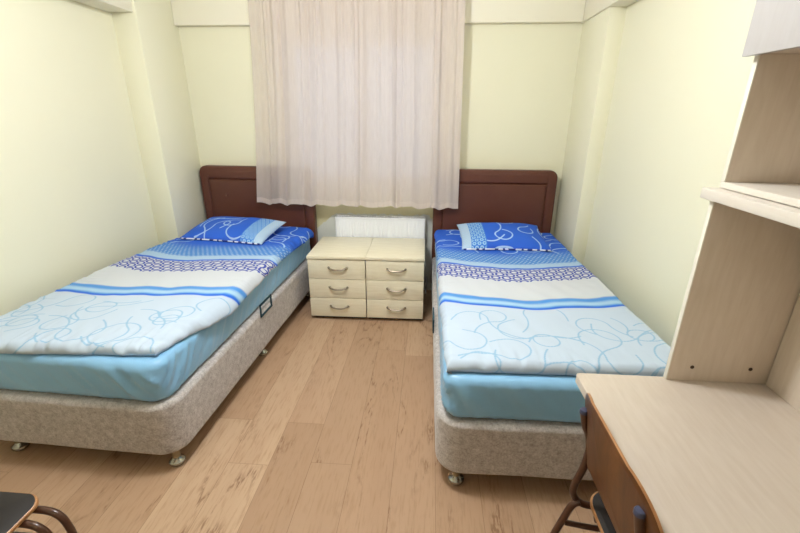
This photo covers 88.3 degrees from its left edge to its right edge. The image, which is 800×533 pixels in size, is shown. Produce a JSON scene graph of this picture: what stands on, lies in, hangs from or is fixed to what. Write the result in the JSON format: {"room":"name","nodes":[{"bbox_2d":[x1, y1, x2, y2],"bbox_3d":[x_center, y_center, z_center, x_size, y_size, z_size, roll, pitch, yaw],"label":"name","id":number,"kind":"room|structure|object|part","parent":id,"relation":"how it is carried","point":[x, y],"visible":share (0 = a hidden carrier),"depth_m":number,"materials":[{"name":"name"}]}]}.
{"room":"dormitory bedroom","nodes":[
{"label":"dormitory bedroom","id":0,"kind":"room"},
{"bbox_2d":[0,0,206,315],"bbox_3d":[-1.927,-0.291,1.438,0.312,2.420,4.419,2,20,4],"label":"wall","id":1,"kind":"structure","parent":0,"point":[100,166],"depth_m":2.44,"materials":[{"name":"beige paint"}]},
{"bbox_2d":[73,0,132,12],"bbox_3d":[-1.879,-1.156,0.845,0.155,0.385,3.616,2,20,4],"label":"trim","id":2,"kind":"structure","parent":1,"relation":"attached to","point":[113,6],"depth_m":2.47,"materials":[{"name":"beige paint"}]},
{"bbox_2d":[0,290,598,532],"bbox_3d":[-0.370,0.936,1.775,3.445,0.100,4.419,2,20,4],"label":"floor","id":3,"kind":"structure","parent":0,"point":[331,429],"depth_m":1.78,"materials":[{"name":"brown wood"}]},
{"bbox_2d":[0,491,77,532],"bbox_3d":[-1.231,0.728,1.008,0.650,0.816,0.398,2,20,4],"label":"chair","id":4,"kind":"object","parent":3,"relation":"on","point":[15,507],"visible":1,"depth_m":1.13,"materials":[{"name":"brown wood"}]},
{"bbox_3d":[-1.211,0.709,0.999,0.390,0.026,0.380,2,20,4],"label":"seat","id":5,"kind":"part","parent":4,"relation":"part of","materials":[{"name":"brown wood"}]},
{"bbox_2d":[0,165,317,466],"bbox_3d":[-1.261,0.032,2.549,0.931,1.048,2.020,2,20,6],"label":"bed","id":6,"kind":"object","parent":3,"relation":"on","point":[167,425],"visible":0.48,"depth_m":1.78,"materials":[{"name":"beige fabric"}]},
{"bbox_2d":[0,239,309,401],"bbox_3d":[-1.254,0.136,2.549,0.920,0.221,1.942,2,20,6],"label":"mattress","id":7,"kind":"object","parent":6,"relation":"on","point":[142,378],"visible":0.32,"depth_m":1.66,"materials":[{"name":"blue fabric"}]},
{"bbox_2d":[0,226,313,355],"bbox_3d":[-1.268,0.024,2.490,0.976,0.090,1.909,2,20,6],"label":"duvet","id":8,"kind":"object","parent":7,"relation":"on","point":[145,303],"visible":0.87,"depth_m":2.02,"materials":[{"name":"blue fabric"}]},
{"bbox_2d":[180,216,285,244],"bbox_3d":[-1.228,-0.281,3.055,0.650,0.120,0.381,5,21,12],"label":"pillow","id":9,"kind":"object","parent":8,"relation":"on","point":[247,230],"visible":0.99,"depth_m":2.96,"materials":[{"name":"blue fabric"}]},
{"bbox_3d":[-0.979,0.799,1.796,0.038,0.087,0.038,2,20,6],"label":"leg","id":10,"kind":"part","parent":6,"relation":"part of","materials":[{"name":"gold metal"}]},
{"bbox_3d":[-1.158,-0.327,3.419,0.779,0.768,0.014,2,20,6],"label":"headboard panel","id":11,"kind":"part","parent":6,"relation":"part of","materials":[{"name":"brown wood"}]},
{"bbox_3d":[-1.154,-0.352,3.442,0.931,0.948,0.067,2,20,6],"label":"headboard","id":12,"kind":"part","parent":6,"relation":"part of","materials":[{"name":"brown wood"}]},
{"bbox_2d":[306,236,372,317],"bbox_3d":[-0.441,0.085,3.201,0.417,0.503,0.519,1,20,3],"label":"chest","id":13,"kind":"object","parent":3,"relation":"on","point":[336,265],"visible":0.97,"depth_m":3.00,"materials":[{"name":"beige wood"}]},
{"bbox_3d":[-0.453,0.019,2.946,0.411,0.146,0.018,1,20,3],"label":"drawer","id":14,"kind":"part","parent":13,"relation":"part of","materials":[{"name":"beige wood"}]},
{"bbox_3d":[-0.445,0.018,2.918,0.146,0.025,0.034,1,20,3],"label":"handle","id":15,"kind":"part","parent":13,"relation":"part of","materials":[{"name":"silver metal"}]},
{"bbox_3d":[-0.454,0.160,2.998,0.411,0.146,0.018,1,20,3],"label":"drawer","id":16,"kind":"part","parent":13,"relation":"part of","materials":[{"name":"beige wood"}]},
{"bbox_3d":[-0.454,0.300,3.051,0.411,0.146,0.018,1,20,3],"label":"drawer","id":17,"kind":"part","parent":13,"relation":"part of","materials":[{"name":"beige wood"}]},
{"bbox_3d":[-0.445,0.159,2.970,0.146,0.025,0.034,1,20,3],"label":"handle","id":18,"kind":"part","parent":13,"relation":"part of","materials":[{"name":"silver metal"}]},
{"bbox_3d":[-0.446,0.299,3.022,0.146,0.025,0.034,1,20,3],"label":"handle","id":19,"kind":"part","parent":13,"relation":"part of","materials":[{"name":"silver metal"}]},
{"bbox_2d":[365,238,424,319],"bbox_3d":[-0.023,0.096,3.178,0.417,0.503,0.519,1,20,3],"label":"chest","id":20,"kind":"object","parent":3,"relation":"on","point":[394,266],"visible":1,"depth_m":2.97,"materials":[{"name":"beige wood"}]},
{"bbox_3d":[-0.036,0.030,2.923,0.411,0.146,0.018,1,20,3],"label":"drawer","id":21,"kind":"part","parent":20,"relation":"part of","materials":[{"name":"beige wood"}]},
{"bbox_3d":[-0.036,0.170,2.975,0.411,0.146,0.018,1,20,3],"label":"drawer","id":22,"kind":"part","parent":20,"relation":"part of","materials":[{"name":"beige wood"}]},
{"bbox_3d":[-0.037,0.311,3.027,0.411,0.146,0.018,1,20,3],"label":"drawer","id":23,"kind":"part","parent":20,"relation":"part of","materials":[{"name":"beige wood"}]},
{"bbox_3d":[-0.028,0.169,2.947,0.146,0.025,0.034,1,20,3],"label":"handle","id":24,"kind":"part","parent":20,"relation":"part of","materials":[{"name":"silver metal"}]},
{"bbox_3d":[-0.029,0.310,2.999,0.146,0.025,0.034,1,20,3],"label":"handle","id":25,"kind":"part","parent":20,"relation":"part of","materials":[{"name":"silver metal"}]},
{"bbox_3d":[-0.027,0.029,2.895,0.146,0.025,0.034,1,20,3],"label":"handle","id":26,"kind":"part","parent":20,"relation":"part of","materials":[{"name":"silver metal"}]},
{"bbox_2d":[431,169,592,485],"bbox_3d":[0.665,0.092,2.415,0.931,1.048,2.021,2,20,3],"label":"bed","id":27,"kind":"object","parent":3,"relation":"on","point":[469,445],"visible":0.34,"depth_m":1.63,"materials":[{"name":"beige fabric"}]},
{"bbox_3d":[0.236,0.835,1.713,0.038,0.087,0.038,2,20,3],"label":"leg","id":28,"kind":"part","parent":27,"relation":"part of","materials":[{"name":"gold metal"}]},
{"bbox_3d":[0.728,-0.294,3.312,0.931,0.948,0.067,2,20,3],"label":"headboard","id":29,"kind":"part","parent":27,"relation":"part of","materials":[{"name":"brown wood"}]},
{"bbox_3d":[0.726,-0.269,3.288,0.779,0.768,0.014,2,20,3],"label":"headboard panel","id":30,"kind":"part","parent":27,"relation":"part of","materials":[{"name":"brown wood"}]},
{"bbox_2d":[432,243,584,422],"bbox_3d":[0.652,0.194,2.419,0.920,0.221,1.936,2,20,3],"label":"mattress","id":31,"kind":"object","parent":27,"relation":"on","point":[558,398],"visible":0.27,"depth_m":1.52,"materials":[{"name":"blue fabric"}]},
{"bbox_2d":[434,230,670,376],"bbox_3d":[0.672,0.067,2.380,0.922,0.076,1.869,2,20,3],"label":"duvet","id":32,"kind":"object","parent":31,"relation":"on","point":[502,311],"visible":0.8,"depth_m":1.84,"materials":[{"name":"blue fabric"}]},
{"bbox_2d":[457,222,551,250],"bbox_3d":[0.719,-0.221,2.913,0.600,0.127,0.401,1,20,2],"label":"pillow","id":33,"kind":"object","parent":32,"relation":"on","point":[492,235],"visible":0.97,"depth_m":2.80,"materials":[{"name":"blue fabric"}]},
{"bbox_2d":[550,393,663,532],"bbox_3d":[0.692,0.739,1.003,0.650,0.816,0.398,2,20,4],"label":"chair","id":34,"kind":"object","parent":3,"relation":"on","point":[620,504],"visible":0.8,"depth_m":0.90,"materials":[{"name":"brown wood"}]},
{"bbox_3d":[0.720,0.750,1.155,0.498,0.016,0.025,3,20,7],"label":"rail","id":35,"kind":"part","parent":34,"relation":"part of","materials":[{"name":"brown metal"}]},
{"bbox_3d":[0.712,0.720,0.994,0.390,0.026,0.380,2,20,4],"label":"seat","id":36,"kind":"part","parent":34,"relation":"part of","materials":[{"name":"brown wood"}]},
{"bbox_3d":[0.470,0.464,0.918,0.063,0.240,0.396,2,20,4],"label":"backrest","id":37,"kind":"part","parent":34,"relation":"part of","materials":[{"name":"brown wood"}]},
{"bbox_2d":[575,373,799,532],"bbox_3d":[0.744,0.871,0.774,0.538,0.729,1.190,2,20,4],"label":"desk","id":38,"kind":"object","parent":3,"relation":"on","point":[707,456],"visible":0.93,"depth_m":0.95,"materials":[{"name":"brown wood"}]},
{"bbox_2d":[663,0,799,411],"bbox_3d":[0.864,-0.110,0.409,0.307,1.362,1.204,2,20,4],"label":"hutch","id":39,"kind":"object","parent":38,"relation":"on","point":[739,319],"visible":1,"depth_m":1.04,"materials":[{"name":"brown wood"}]},
{"bbox_3d":[0.914,0.083,1.098,0.286,0.522,0.015,2,20,4],"label":"panel","id":40,"kind":"part","parent":39,"relation":"part of","materials":[{"name":"brown wood"}]},
{"bbox_2d":[700,187,799,227],"bbox_3d":[0.864,0.027,0.460,0.307,0.026,1.204,2,20,4],"label":"shelf","id":41,"kind":"object","parent":39,"relation":"attached to","point":[776,208],"depth_m":0.87,"materials":[{"name":"beige wood"}]},
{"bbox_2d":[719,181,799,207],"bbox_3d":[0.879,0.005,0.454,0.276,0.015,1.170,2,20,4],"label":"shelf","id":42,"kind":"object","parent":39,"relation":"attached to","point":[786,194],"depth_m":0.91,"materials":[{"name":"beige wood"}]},
{"bbox_3d":[0.922,-0.332,0.944,0.274,0.277,0.015,2,20,4],"label":"panel","id":43,"kind":"part","parent":39,"relation":"part of","materials":[{"name":"brown wood"}]},
{"bbox_3d":[0.747,-0.610,0.553,0.011,0.524,0.590,2,20,4],"label":"cupboard door","id":44,"kind":"part","parent":39,"relation":"part of","materials":[{"name":"white wood"}]},
{"bbox_3d":[1.007,0.287,0.549,0.018,0.522,1.134,2,20,4],"label":"panel","id":45,"kind":"part","parent":39,"relation":"part of","materials":[{"name":"brown wood"}]},
{"bbox_2d":[178,23,582,289],"bbox_3d":[-0.215,-0.976,3.310,3.145,2.420,0.200,2,20,4],"label":"wall","id":46,"kind":"structure","parent":0,"point":[519,79],"depth_m":3.08,"materials":[{"name":"beige paint"}]},
{"bbox_2d":[170,0,585,26],"bbox_3d":[-0.193,-1.888,2.842,2.873,0.385,0.060,2,20,4],"label":"trim","id":47,"kind":"structure","parent":46,"relation":"attached to","point":[186,13],"depth_m":2.82,"materials":[{"name":"beige paint"}]},
{"bbox_2d":[335,215,426,292],"bbox_3d":[-0.147,-0.097,3.467,0.757,0.663,0.104,2,20,4],"label":"radiator","id":48,"kind":"object","parent":46,"relation":"attached to","point":[371,226],"visible":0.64,"depth_m":3.34,"materials":[{"name":"white metal"}]},
{"bbox_2d":[335,215,424,219],"bbox_3d":[-0.160,-0.397,3.342,0.724,0.014,0.074,2,20,4],"label":"grille","id":49,"kind":"object","parent":48,"relation":"attached to","point":[339,217],"depth_m":3.33,"materials":[{"name":"white metal"}]},
{"bbox_3d":[-0.163,-0.124,3.413,0.724,0.551,0.020,2,20,4],"label":"panel","id":50,"kind":"part","parent":48,"relation":"part of","materials":[{"name":"white metal"}]},
{"bbox_2d":[553,0,755,346],"bbox_3d":[1.232,-0.199,1.233,0.243,2.420,4.419,2,20,4],"label":"wall","id":51,"kind":"structure","parent":0,"point":[660,85],"depth_m":2.08,"materials":[{"name":"beige paint"}]},
{"bbox_2d":[581,0,637,22],"bbox_3d":[1.157,-1.147,0.861,0.119,0.385,4.069,2,20,4],"label":"trim","id":52,"kind":"structure","parent":51,"relation":"attached to","point":[592,7],"depth_m":2.53,"materials":[{"name":"beige paint"}]},
{"bbox_3d":[-0.359,-1.427,0.899,3.445,0.100,4.419,2,20,4],"label":"ceiling","id":53,"kind":"structure","parent":0,"visible":0},
{"bbox_3d":[-0.372,-1.984,2.645,1.900,0.070,0.060,2,20,4],"label":"rail","id":54,"kind":"object","parent":53,"relation":"attached to","visible":0},
{"bbox_2d":[248,0,464,209],"bbox_3d":[-0.335,-1.204,2.930,1.569,1.609,0.055,2,20,4],"label":"curtain","id":55,"kind":"object","parent":54,"relation":"hanging from","point":[357,102],"visible":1,"depth_m":2.94,"materials":[{"name":"white fabric"}]}
]}

